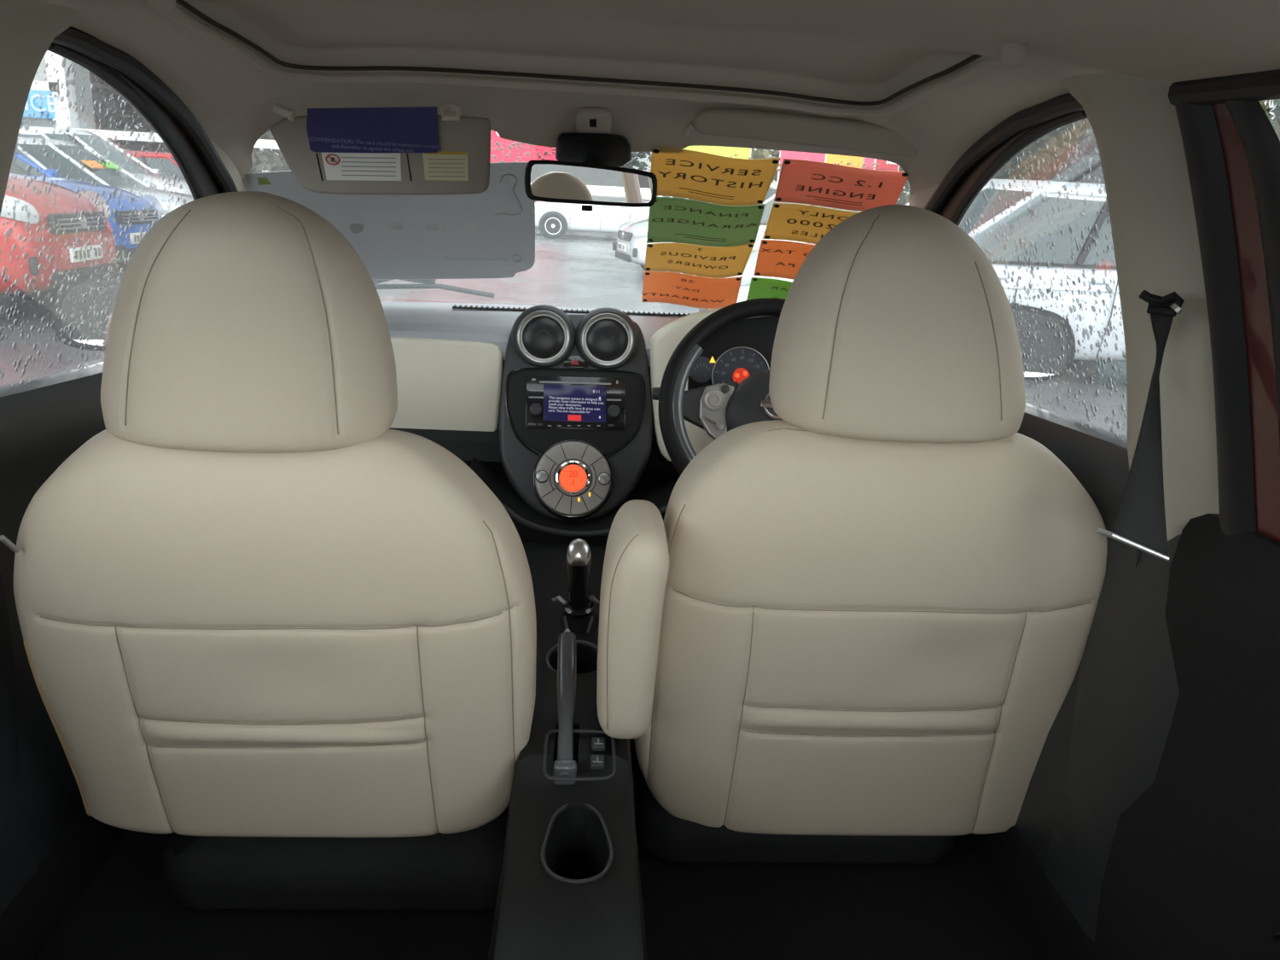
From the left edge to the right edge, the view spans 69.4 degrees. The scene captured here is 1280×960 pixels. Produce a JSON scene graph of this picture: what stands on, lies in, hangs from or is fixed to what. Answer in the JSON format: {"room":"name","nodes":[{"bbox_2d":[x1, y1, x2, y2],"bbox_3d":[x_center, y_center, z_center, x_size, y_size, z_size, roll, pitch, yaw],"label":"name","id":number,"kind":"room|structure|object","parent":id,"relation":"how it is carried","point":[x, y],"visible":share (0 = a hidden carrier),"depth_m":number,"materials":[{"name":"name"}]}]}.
{"room":"vehicle interior","nodes":[
{"label":"vehicle interior","id":0,"kind":"room"},
{"bbox_2d":[0,568,38,914],"bbox_3d":[-0.790,0.291,1.083,0.038,0.677,0.210,2,17,-4],"label":"trim","id":1,"kind":"structure","parent":0,"point":[19,861],"depth_m":1.15,"materials":[{"name":"grey plastic"}]},
{"bbox_2d":[0,0,82,215],"bbox_3d":[-0.662,-0.213,0.924,0.230,0.486,0.193,2,17,-4],"label":"trim","id":2,"kind":"structure","parent":0,"point":[28,28],"depth_m":0.86,"materials":[{"name":"beige plastic"}]},
{"bbox_2d":[0,535,19,552],"bbox_3d":[-0.789,0.116,1.001,0.254,0.601,0.072,2,17,-4],"label":"belt","id":3,"kind":"object","parent":2,"relation":"attached to","point":[6,541],"visible":1,"depth_m":0.96,"materials":[{"name":"grey fabric"}]},
{"bbox_2d":[210,140,247,191],"bbox_3d":[-0.759,-0.473,1.861,0.070,0.377,0.979,0,18,-10],"label":"trim","id":4,"kind":"structure","parent":0,"point":[238,180],"depth_m":1.54,"materials":[{"name":"beige plastic"}]},
{"bbox_2d":[36,830,1041,959],"bbox_3d":[-0.107,0.708,1.161,1.440,0.050,3.200,2,17,-4],"label":"floor","id":5,"kind":"structure","parent":0,"point":[952,907],"depth_m":1.32,"materials":[{"name":"black carpet"}]},
{"bbox_2d":[0,808,127,959],"bbox_3d":[-0.814,0.650,1.048,0.070,0.170,3.200,2,17,-4],"label":"trim","id":6,"kind":"structure","parent":5,"relation":"attached to","point":[30,921],"depth_m":1.25,"materials":[{"name":"black plastic"}]},
{"bbox_2d":[13,191,536,910],"bbox_3d":[-0.440,0.076,1.387,0.595,0.975,0.824,2,17,-4],"label":"seat","id":7,"kind":"object","parent":5,"relation":"on","point":[280,631],"visible":1,"depth_m":1.02,"materials":[{"name":"beige leather"}]},
{"bbox_2d":[487,541,647,959],"bbox_3d":[-0.104,0.400,1.442,0.380,0.371,1.280,2,17,-4],"label":"console","id":8,"kind":"object","parent":5,"relation":"on","point":[569,888],"visible":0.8,"depth_m":1.11,"materials":[{"name":"black plastic"}]},
{"bbox_2d":[552,628,577,785],"bbox_3d":[-0.097,0.294,1.229,0.031,0.110,0.227,2,17,-4],"label":"handbrake","id":9,"kind":"object","parent":8,"relation":"on","point":[565,765],"visible":0.92,"depth_m":1.21,"materials":[{"name":"grey plastic"}]},
{"bbox_2d":[551,538,599,633],"bbox_3d":[-0.102,0.189,1.582,0.110,0.225,0.138,2,17,-4],"label":"lever","id":10,"kind":"object","parent":8,"relation":"on","point":[578,614],"visible":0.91,"depth_m":1.55,"materials":[{"name":"black plastic"}]},
{"bbox_2d":[590,754,604,769],"bbox_3d":[-0.053,0.348,1.139,0.017,0.008,0.022,2,17,-4],"label":"switch","id":11,"kind":"object","parent":8,"relation":"attached to","point":[596,760],"depth_m":1.13,"materials":[{"name":"grey plastic"}]},
{"bbox_2d":[591,737,605,750],"bbox_3d":[-0.053,0.336,1.176,0.017,0.008,0.022,2,17,-4],"label":"switch","id":12,"kind":"object","parent":8,"relation":"attached to","point":[597,743],"depth_m":1.17,"materials":[{"name":"grey plastic"}]},
{"bbox_2d":[381,302,779,545],"bbox_3d":[-0.203,-0.064,2.138,1.656,0.772,0.706,2,17,-4],"label":"dashboard","id":13,"kind":"object","parent":5,"relation":"on","point":[554,409],"visible":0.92,"depth_m":1.90,"materials":[{"name":"grey plastic"}]},
{"bbox_2d":[452,306,687,316],"bbox_3d":[-0.144,-0.402,2.209,0.598,0.003,0.022,0,18,-10],"label":"grille","id":14,"kind":"object","parent":13,"relation":"attached to","point":[475,309],"depth_m":2.19,"materials":[{"name":"black plastic"}]},
{"bbox_2d":[469,456,676,531],"bbox_3d":[-0.133,0.033,1.887,0.425,0.109,0.150,2,17,-4],"label":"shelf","id":15,"kind":"object","parent":13,"relation":"attached to","point":[537,497],"depth_m":1.86,"materials":[{"name":"black plastic"}]},
{"bbox_2d":[657,297,785,475],"bbox_3d":[0.257,-0.136,1.651,0.351,0.365,0.376,12,19,27],"label":"steering wheel","id":16,"kind":"object","parent":13,"relation":"attached to","point":[718,409],"visible":0.36,"depth_m":1.58,"materials":[{"name":"black plastic"}]},
{"bbox_2d":[651,387,660,400],"bbox_3d":[0.105,-0.149,1.680,0.172,0.026,0.028,7,18,12],"label":"stalk","id":17,"kind":"object","parent":16,"relation":"attached to","point":[655,392],"visible":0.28,"depth_m":1.69,"materials":[{"name":"black plastic"}]},
{"bbox_3d":[-0.120,-0.501,1.933,1.320,0.409,0.874,2,17,-4],"label":"window","id":18,"kind":"structure","parent":13,"relation":"attached to","visible":0},
{"bbox_2d":[243,162,535,279],"bbox_3d":[-0.513,-0.499,1.829,0.626,0.267,0.574,2,17,-4],"label":"card","id":19,"kind":"object","parent":18,"relation":"attached to","point":[490,233],"visible":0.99,"depth_m":1.81,"materials":[{"name":"grey cardboard"}]},
{"bbox_2d":[372,279,494,297],"bbox_3d":[-0.569,-0.484,2.292,0.401,0.064,0.106,3,17,0],"label":"wiper","id":20,"kind":"object","parent":18,"relation":"attached to","point":[429,283],"visible":0.55,"depth_m":2.28,"materials":[{"name":"grey metal"}]},
{"bbox_2d":[490,140,878,212],"bbox_3d":[-0.095,-0.539,1.665,1.081,0.113,0.244,2,17,-4],"label":"banner","id":21,"kind":"object","parent":18,"relation":"attached to","point":[553,149],"visible":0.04,"depth_m":1.57,"materials":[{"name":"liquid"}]},
{"bbox_2d":[641,271,742,308],"bbox_3d":[0.122,-0.444,2.177,0.244,0.105,0.244,2,17,-4],"label":"paper sign","id":22,"kind":"object","parent":18,"relation":"attached to","point":[661,287],"visible":0.96,"depth_m":2.16,"materials":[{"name":"brown paper"}]},
{"bbox_2d":[644,242,755,278],"bbox_3d":[0.121,-0.472,1.976,0.226,0.092,0.206,2,17,-4],"label":"paper sign","id":23,"kind":"object","parent":18,"relation":"attached to","point":[705,261],"visible":1,"depth_m":1.97,"materials":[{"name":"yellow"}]},
{"bbox_2d":[646,197,765,246],"bbox_3d":[0.125,-0.495,1.788,0.229,0.093,0.217,2,17,-4],"label":"paper sign","id":24,"kind":"object","parent":18,"relation":"attached to","point":[671,219],"visible":0.98,"depth_m":1.78,"materials":[{"name":"green paper"}]},
{"bbox_2d":[650,147,780,206],"bbox_3d":[0.122,-0.520,1.600,0.220,0.085,0.201,2,17,-4],"label":"paper sign","id":25,"kind":"object","parent":18,"relation":"attached to","point":[683,173],"visible":0.96,"depth_m":1.59,"materials":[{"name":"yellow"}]},
{"bbox_2d":[746,277,792,300],"bbox_3d":[0.386,-0.433,2.212,0.292,0.111,0.256,2,17,-4],"label":"paper sign","id":26,"kind":"object","parent":18,"relation":"attached to","point":[759,288],"visible":0.35,"depth_m":2.13,"materials":[{"name":"green paper"}]},
{"bbox_2d":[753,239,814,279],"bbox_3d":[0.374,-0.462,1.989,0.281,0.106,0.245,2,17,-4],"label":"paper sign","id":27,"kind":"object","parent":18,"relation":"attached to","point":[776,258],"visible":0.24,"depth_m":1.94,"materials":[{"name":"brown paper"}]},
{"bbox_2d":[762,203,858,244],"bbox_3d":[0.365,-0.489,1.791,0.259,0.082,0.194,2,17,-4],"label":"paper sign","id":28,"kind":"object","parent":18,"relation":"attached to","point":[807,224],"visible":0.66,"depth_m":1.76,"materials":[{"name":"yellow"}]},
{"bbox_2d":[773,158,907,211],"bbox_3d":[0.351,-0.512,1.619,0.246,0.077,0.180,2,17,-4],"label":"paper sign","id":29,"kind":"object","parent":18,"relation":"attached to","point":[803,182],"visible":0.94,"depth_m":1.61,"materials":[{"name":"brown paper"}]},
{"bbox_2d":[596,204,1107,864],"bbox_3d":[0.289,0.066,1.514,0.720,0.998,0.858,2,17,-4],"label":"seat","id":30,"kind":"object","parent":5,"relation":"on","point":[854,626],"visible":0.95,"depth_m":1.16,"materials":[{"name":"beige leather"}]},
{"bbox_2d":[967,826,1105,959],"bbox_3d":[0.611,0.700,1.149,0.070,0.170,3.200,2,17,-4],"label":"trim","id":31,"kind":"structure","parent":5,"relation":"attached to","point":[1054,932],"depth_m":1.33,"materials":[{"name":"black plastic"}]},
{"bbox_2d":[205,84,944,197],"bbox_3d":[-0.086,-0.544,1.550,1.210,0.161,0.289,2,17,-4],"label":"trim","id":32,"kind":"structure","parent":0,"point":[538,119],"depth_m":1.44,"materials":[{"name":"beige plastic"}]},
{"bbox_2d":[524,133,657,211],"bbox_3d":[-0.077,-0.488,1.462,0.196,0.116,0.268,2,17,-4],"label":"mirror","id":33,"kind":"object","parent":32,"relation":"attached to","point":[586,171],"visible":1,"depth_m":1.36,"materials":[{"name":"black plastic"}]},
{"bbox_2d":[530,163,652,203],"bbox_3d":[-0.070,-0.433,1.351,0.179,0.048,0.004,0,18,-10],"label":"mirror glass","id":34,"kind":"object","parent":33,"relation":"attached to","point":[549,183],"depth_m":1.35,"materials":[{"name":"white"}]},
{"bbox_2d":[576,107,611,133],"bbox_3d":[-0.072,-0.561,1.448,0.056,0.038,0.052,2,17,-4],"label":"console","id":35,"kind":"object","parent":32,"relation":"attached to","point":[588,119],"visible":1,"depth_m":1.44,"materials":[{"name":"grey plastic"}]},
{"bbox_2d":[39,0,1279,176],"bbox_3d":[-0.019,-0.240,0.386,1.165,0.156,2.120,2,17,-4],"label":"ceiling","id":36,"kind":"structure","parent":0,"point":[856,50],"depth_m":1.11,"materials":[{"name":"grey fabric"}]},
{"bbox_2d":[270,102,491,194],"bbox_3d":[-0.379,-0.487,1.357,0.317,0.137,0.036,2,17,-4],"label":"sun visor","id":37,"kind":"object","parent":36,"relation":"attached to","point":[461,165],"visible":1,"depth_m":1.36,"materials":[{"name":"beige plastic"}]},
{"bbox_2d":[304,106,441,152],"bbox_3d":[-0.388,-0.508,1.340,0.195,0.072,0.007,2,17,-4],"label":"card","id":38,"kind":"object","parent":37,"relation":"attached to","point":[405,129],"visible":1,"depth_m":1.34,"materials":[{"name":"blue paper"}]},
{"bbox_2d":[140,0,1002,118],"bbox_3d":[-0.063,-0.509,1.139,0.874,0.044,0.483,2,17,-4],"label":"trim","id":39,"kind":"structure","parent":36,"relation":"attached to","point":[179,16],"depth_m":1.34,"materials":[{"name":"grey plastic"}]},
{"bbox_2d":[175,0,982,105],"bbox_3d":[-0.062,-0.516,1.128,0.841,0.032,0.466,2,17,-4],"label":"trim","id":40,"kind":"structure","parent":36,"relation":"attached to","point":[183,3],"depth_m":1.33,"materials":[{"name":"grey rubber"}]},
{"bbox_2d":[683,107,917,155],"bbox_3d":[0.251,-0.533,1.414,0.369,0.051,0.039,2,17,-4],"label":"sun visor","id":41,"kind":"object","parent":36,"relation":"attached to","point":[839,133],"visible":0.86,"depth_m":1.40,"materials":[{"name":"beige plastic"}]},
{"bbox_2d":[1000,42,1029,69],"bbox_3d":[0.358,-0.407,0.884,0.025,0.027,0.028,2,17,-4],"label":"clip","id":42,"kind":"object","parent":36,"relation":"attached to","point":[1015,56],"visible":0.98,"depth_m":0.88,"materials":[{"name":"grey plastic"}]},
{"bbox_2d":[1167,69,1279,105],"bbox_3d":[0.535,-0.194,0.362,0.027,0.044,1.046,2,17,-4],"label":"trim","id":43,"kind":"structure","parent":36,"relation":"attached to","point":[1264,85],"depth_m":0.78,"materials":[{"name":"black plastic"}]},
{"bbox_2d":[908,183,940,209],"bbox_3d":[0.520,-0.428,1.952,0.070,0.377,0.979,4,17,2],"label":"trim","id":44,"kind":"structure","parent":0,"point":[920,199],"depth_m":1.59,"materials":[{"name":"beige plastic"}]},
{"bbox_2d":[1044,534,1181,942],"bbox_3d":[0.607,0.340,1.183,0.038,0.677,0.210,2,17,-4],"label":"trim","id":45,"kind":"structure","parent":0,"point":[1127,693],"depth_m":1.16,"materials":[{"name":"grey plastic"}]},
{"bbox_2d":[1059,72,1218,541],"bbox_3d":[0.539,-0.171,1.009,0.230,0.486,0.193,2,17,-4],"label":"trim","id":46,"kind":"structure","parent":0,"point":[1133,120],"depth_m":0.94,"materials":[{"name":"beige plastic"}]},
{"bbox_2d":[1096,289,1184,560],"bbox_3d":[0.520,-0.054,0.936,0.065,0.269,0.062,2,17,-4],"label":"belt","id":47,"kind":"object","parent":46,"relation":"hanging from","point":[1140,523],"visible":1,"depth_m":0.95,"materials":[{"name":"grey fabric"}]},
{"bbox_3d":[-0.820,0.427,0.558,0.095,0.665,3.500,2,17,-4],"label":"trim","id":48,"kind":"structure","parent":0,"visible":0},
{"bbox_2d":[0,360,105,864],"bbox_3d":[-0.800,0.077,1.656,0.105,0.685,1.200,2,17,-4],"label":"door","id":49,"kind":"structure","parent":48,"relation":"attached to","point":[43,421],"depth_m":1.19,"materials":[{"name":"grey plastic"}]},
{"bbox_2d":[52,271,125,351],"bbox_3d":[-0.914,-0.301,1.640,0.213,0.142,0.099,-2,18,-17],"label":"mirror","id":50,"kind":"object","parent":49,"relation":"attached to","point":[67,305],"visible":0.33,"depth_m":1.58,"materials":[{"name":"black plastic"}]},
{"bbox_2d":[47,26,238,199],"bbox_3d":[-0.699,-0.402,1.443,0.089,0.437,1.014,0,18,-12],"label":"door frame","id":51,"kind":"structure","parent":49,"relation":"attached to","point":[74,38],"depth_m":1.20,"materials":[{"name":"black rubber"}]},
{"bbox_3d":[-0.724,-0.365,1.359,0.154,0.431,0.890,2,17,-4],"label":"window","id":52,"kind":"structure","parent":49,"relation":"attached to","visible":0},
{"bbox_2d":[0,51,188,388],"bbox_3d":[-0.733,-0.371,1.356,0.141,0.409,0.821,2,17,-5],"label":"raindrops","id":53,"kind":"object","parent":52,"relation":"attached to","point":[102,159],"visible":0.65,"depth_m":1.16,"materials":[{"name":"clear liquid"}]},
{"bbox_3d":[0.701,0.481,0.666,0.095,0.665,3.500,2,17,-4],"label":"trim","id":54,"kind":"structure","parent":0,"visible":0},
{"bbox_2d":[1014,402,1140,868],"bbox_3d":[0.551,0.124,1.752,0.105,0.685,1.200,2,17,-4],"label":"door","id":55,"kind":"structure","parent":54,"relation":"attached to","point":[1098,460],"depth_m":1.27,"materials":[{"name":"grey plastic"}]},
{"bbox_2d":[924,93,1087,226],"bbox_3d":[0.515,-0.359,1.529,0.089,0.437,1.014,4,17,4],"label":"door frame","id":56,"kind":"structure","parent":55,"relation":"attached to","point":[1054,107],"depth_m":1.25,"materials":[{"name":"black rubber"}]},
{"bbox_2d":[1009,302,1075,380],"bbox_3d":[0.729,-0.271,1.810,0.222,0.150,0.108,6,17,9],"label":"mirror","id":57,"kind":"object","parent":55,"relation":"attached to","point":[1056,351],"visible":0.44,"depth_m":1.76,"materials":[{"name":"black plastic"}]},
{"bbox_3d":[0.548,-0.321,1.449,0.154,0.431,0.890,2,17,-4],"label":"window","id":58,"kind":"structure","parent":55,"relation":"attached to","visible":0},
{"bbox_2d":[961,118,1127,439],"bbox_3d":[0.558,-0.326,1.448,0.141,0.409,0.821,2,17,-3],"label":"raindrops","id":59,"kind":"object","parent":58,"relation":"attached to","point":[1032,212],"visible":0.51,"depth_m":1.24,"materials":[{"name":"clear liquid"}]},
{"bbox_2d":[1093,513,1279,959],"bbox_3d":[0.631,0.513,0.504,0.095,0.692,1.280,2,17,-4],"label":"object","id":60,"kind":"structure","parent":54,"relation":"attached to","point":[1192,872],"depth_m":0.98,"materials":[{"name":"black fabric"}]},
{"bbox_2d":[1175,98,1279,541],"bbox_3d":[0.570,-0.110,0.862,0.191,0.460,0.177,2,17,-4],"label":"door frame","id":61,"kind":"structure","parent":60,"relation":"attached to","point":[1206,166],"depth_m":0.86,"materials":[{"name":"red metal"}]},
{"label":"outside","id":62,"kind":"structure","parent":0,"visible":0},
{"bbox_2d":[0,227,1127,436],"bbox_3d":[-1.211,-4.795,19.419,140.000,0.001,120.000,2,17,-4],"label":"ground","id":63,"kind":"structure","parent":62,"point":[578,269],"depth_m":10.52,"materials":[{"name":"grey asphalt"}]},
{"bbox_2d":[22,50,95,129],"bbox_3d":[-20.707,-11.011,25.036,10.632,6.400,1.250,2,17,-4],"label":"building","id":64,"kind":"structure","parent":63,"relation":"on","point":[43,86],"depth_m":25.05,"materials":[{"name":"grey"}]},
{"bbox_2d":[0,173,127,302],"bbox_3d":[-6.739,-2.226,7.213,4.534,1.865,2.240,1,17,-6],"label":"parked car","id":65,"kind":"object","parent":63,"relation":"on","point":[65,197],"visible":0.75,"depth_m":7.18,"materials":[{"name":"red paint"}]},
{"bbox_2d":[46,211,106,234],"bbox_3d":[-4.538,-2.081,7.472,0.098,0.153,0.856,2,17,-4],"label":"grille","id":66,"kind":"object","parent":65,"relation":"attached to","point":[83,224],"depth_m":7.38,"materials":[{"name":"silver metal"}]},
{"bbox_2d":[9,152,162,271],"bbox_3d":[-7.499,-3.014,9.810,4.336,1.745,2.180,3,17,-2],"label":"parked car","id":67,"kind":"object","parent":63,"relation":"on","point":[23,162],"visible":0.2,"depth_m":9.82,"materials":[{"name":"blue paint"}]},
{"bbox_2d":[45,168,60,177],"bbox_3d":[-6.803,-3.541,10.700,0.135,0.121,0.200,3,17,-2],"label":"mirror","id":68,"kind":"object","parent":67,"relation":"attached to","point":[53,171],"depth_m":10.64,"materials":[{"name":"blue paint"}]},
{"bbox_2d":[115,209,158,225],"bbox_3d":[-5.392,-2.823,9.919,0.060,0.143,0.828,3,17,-2],"label":"grille","id":69,"kind":"object","parent":67,"relation":"attached to","point":[123,219],"depth_m":9.83,"materials":[{"name":"silver metal"}]},
{"bbox_2d":[15,136,194,217],"bbox_3d":[-7.863,-3.806,12.592,4.237,1.565,2.130,3,17,1],"label":"parked car","id":70,"kind":"object","parent":63,"relation":"on","point":[89,172],"visible":0.08,"depth_m":12.09,"materials":[{"name":"silver metal"}]},
{"bbox_2d":[144,180,155,186],"bbox_3d":[-7.134,-4.287,13.431,0.135,0.121,0.200,3,17,1],"label":"mirror","id":71,"kind":"object","parent":70,"relation":"attached to","point":[148,182],"depth_m":13.40,"materials":[{"name":"silver metal"}]},
{"bbox_2d":[18,125,191,195],"bbox_3d":[-9.649,-5.099,16.002,4.632,1.815,2.180,4,17,4],"label":"parked car","id":72,"kind":"object","parent":63,"relation":"on","point":[116,154],"visible":0.09,"depth_m":15.52,"materials":[{"name":"white paint"}]},
{"bbox_2d":[151,168,161,174],"bbox_3d":[-8.803,-5.603,16.813,0.135,0.121,0.200,4,17,4],"label":"mirror","id":73,"kind":"object","parent":72,"relation":"attached to","point":[155,170],"depth_m":16.76,"materials":[{"name":"white paint"}]},
{"bbox_2d":[89,71,170,152],"bbox_3d":[-16.388,-13.427,30.908,7.158,8.397,6.252,2,17,-4],"label":"building","id":74,"kind":"structure","parent":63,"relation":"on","point":[97,95],"depth_m":29.79,"materials":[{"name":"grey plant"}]},
{"bbox_2d":[128,150,184,179],"bbox_3d":[-9.318,-5.965,19.268,3.941,1.565,2.080,3,17,1],"label":"parked car","id":75,"kind":"object","parent":63,"relation":"on","point":[167,158],"visible":0.02,"depth_m":18.49,"materials":[{"name":"red paint"}]},
{"bbox_2d":[55,127,279,149],"bbox_3d":[-11.026,-8.206,25.108,9.000,2.060,0.120,2,17,-4],"label":"rail fence","id":76,"kind":"object","parent":63,"relation":"on","point":[261,143],"visible":0.02,"depth_m":24.61,"materials":[{"name":"white metal"}]},
{"bbox_2d":[251,99,290,173],"bbox_3d":[-12.348,-13.156,32.416,6.799,7.924,6.465,2,17,-4],"label":"tree","id":77,"kind":"object","parent":63,"relation":"on","point":[267,158],"visible":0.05,"depth_m":30.99,"materials":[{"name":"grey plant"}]},
{"bbox_2d":[490,129,557,162],"bbox_3d":[-4.657,-9.280,27.240,4.760,3.537,0.183,2,17,-4],"label":"banner","id":78,"kind":"object","parent":63,"relation":"on","point":[495,137],"visible":0.03,"depth_m":27.21,"materials":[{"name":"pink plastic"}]},
{"bbox_2d":[535,195,669,238],"bbox_3d":[-1.002,-7.198,24.556,4.138,1.685,2.130,2,17,-4],"label":"parked car","id":79,"kind":"object","parent":63,"relation":"on","point":[553,220],"visible":0.27,"depth_m":23.77,"materials":[{"name":"silver metal"}]},
{"bbox_2d":[618,151,651,170],"bbox_3d":[-1.033,-12.954,35.611,6.070,6.002,5.520,2,17,-4],"label":"tree","id":80,"kind":"object","parent":63,"relation":"on","point":[636,163],"visible":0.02,"depth_m":36.57,"materials":[{"name":"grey plant"}]},
{"bbox_2d":[669,145,751,197],"bbox_3d":[1.729,-7.207,23.057,1.960,2.757,0.122,2,17,-4],"label":"banner","id":81,"kind":"object","parent":63,"relation":"on","point":[745,153],"visible":0.24,"depth_m":22.77,"materials":[{"name":"yellow paper"}]},
{"bbox_2d":[645,108,781,203],"bbox_3d":[3.172,-12.172,34.794,6.204,5.609,5.666,17,22,37],"label":"tree","id":82,"kind":"object","parent":63,"relation":"on","point":[754,155],"visible":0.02,"depth_m":32.95,"materials":[{"name":"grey plant"}]},
{"bbox_2d":[612,182,860,277],"bbox_3d":[1.832,-3.880,14.609,4.336,1.565,2.160,-1,18,-14],"label":"parked car","id":83,"kind":"object","parent":63,"relation":"on","point":[631,246],"visible":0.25,"depth_m":13.79,"materials":[{"name":"silver metal"}]},
{"bbox_2d":[616,230,632,241],"bbox_3d":[-0.235,-3.738,14.144,0.203,0.128,0.810,2,17,-4],"label":"grille","id":84,"kind":"object","parent":83,"relation":"attached to","point":[623,235],"depth_m":14.06,"materials":[{"name":"silver metal"}]},
{"bbox_2d":[776,150,891,183],"bbox_3d":[4.929,-7.108,23.280,3.060,2.784,0.122,2,17,-4],"label":"banner","id":85,"kind":"object","parent":63,"relation":"on","point":[782,154],"visible":0.12,"depth_m":22.95,"materials":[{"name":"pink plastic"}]},
{"bbox_2d":[757,148,910,204],"bbox_3d":[7.783,-11.641,32.724,6.791,6.264,6.878,12,19,25],"label":"tree","id":86,"kind":"object","parent":63,"relation":"on","point":[765,153],"visible":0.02,"depth_m":31.76,"materials":[{"name":"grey plant"}]},
{"bbox_2d":[824,153,864,168],"bbox_3d":[4.835,-6.670,22.362,0.960,2.484,0.122,2,17,-4],"label":"banner","id":87,"kind":"object","parent":63,"relation":"on","point":[831,159],"visible":0.41,"depth_m":22.05,"materials":[{"name":"yellow plastic"}]},
{"bbox_2d":[872,158,899,171],"bbox_3d":[5.768,-6.509,22.035,0.610,2.472,0.150,2,17,-4],"label":"banner","id":88,"kind":"object","parent":63,"relation":"on","point":[883,165],"visible":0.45,"depth_m":21.75,"materials":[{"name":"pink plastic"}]},
{"bbox_2d":[698,179,1126,361],"bbox_3d":[2.714,-1.657,7.622,4.336,1.565,2.160,2,17,-4],"label":"parked car","id":89,"kind":"object","parent":63,"relation":"on","point":[1063,243],"visible":0.11,"depth_m":6.83,"materials":[{"name":"silver metal"}]},
{"bbox_2d":[896,125,1091,204],"bbox_3d":[11.165,-10.537,29.436,7.956,6.358,6.183,2,17,-4],"label":"tree","id":90,"kind":"object","parent":63,"relation":"on","point":[904,198],"visible":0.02,"depth_m":27.93,"materials":[{"name":"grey plant"}]},
{"bbox_2d":[1020,117,1105,184],"bbox_3d":[12.794,-8.680,23.609,5.073,6.455,6.615,2,17,-4],"label":"tree","id":91,"kind":"object","parent":63,"relation":"on","point":[1061,151],"visible":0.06,"depth_m":24.96,"materials":[{"name":"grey plant"}]},
{"bbox_2d":[1000,99,1270,184],"bbox_3d":[14.103,-9.920,26.717,6.877,7.408,7.261,-9,21,-35],"label":"tree","id":92,"kind":"object","parent":63,"relation":"on","point":[1265,107],"visible":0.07,"depth_m":26.22,"materials":[{"name":"brown plant"}]},
{"bbox_2d":[1259,98,1279,140],"bbox_3d":[16.408,-8.837,23.423,6.054,7.254,7.430,-7,20,-31],"label":"tree","id":93,"kind":"object","parent":63,"relation":"on","point":[1275,122],"visible":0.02,"depth_m":23.18,"materials":[{"name":"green plant"}]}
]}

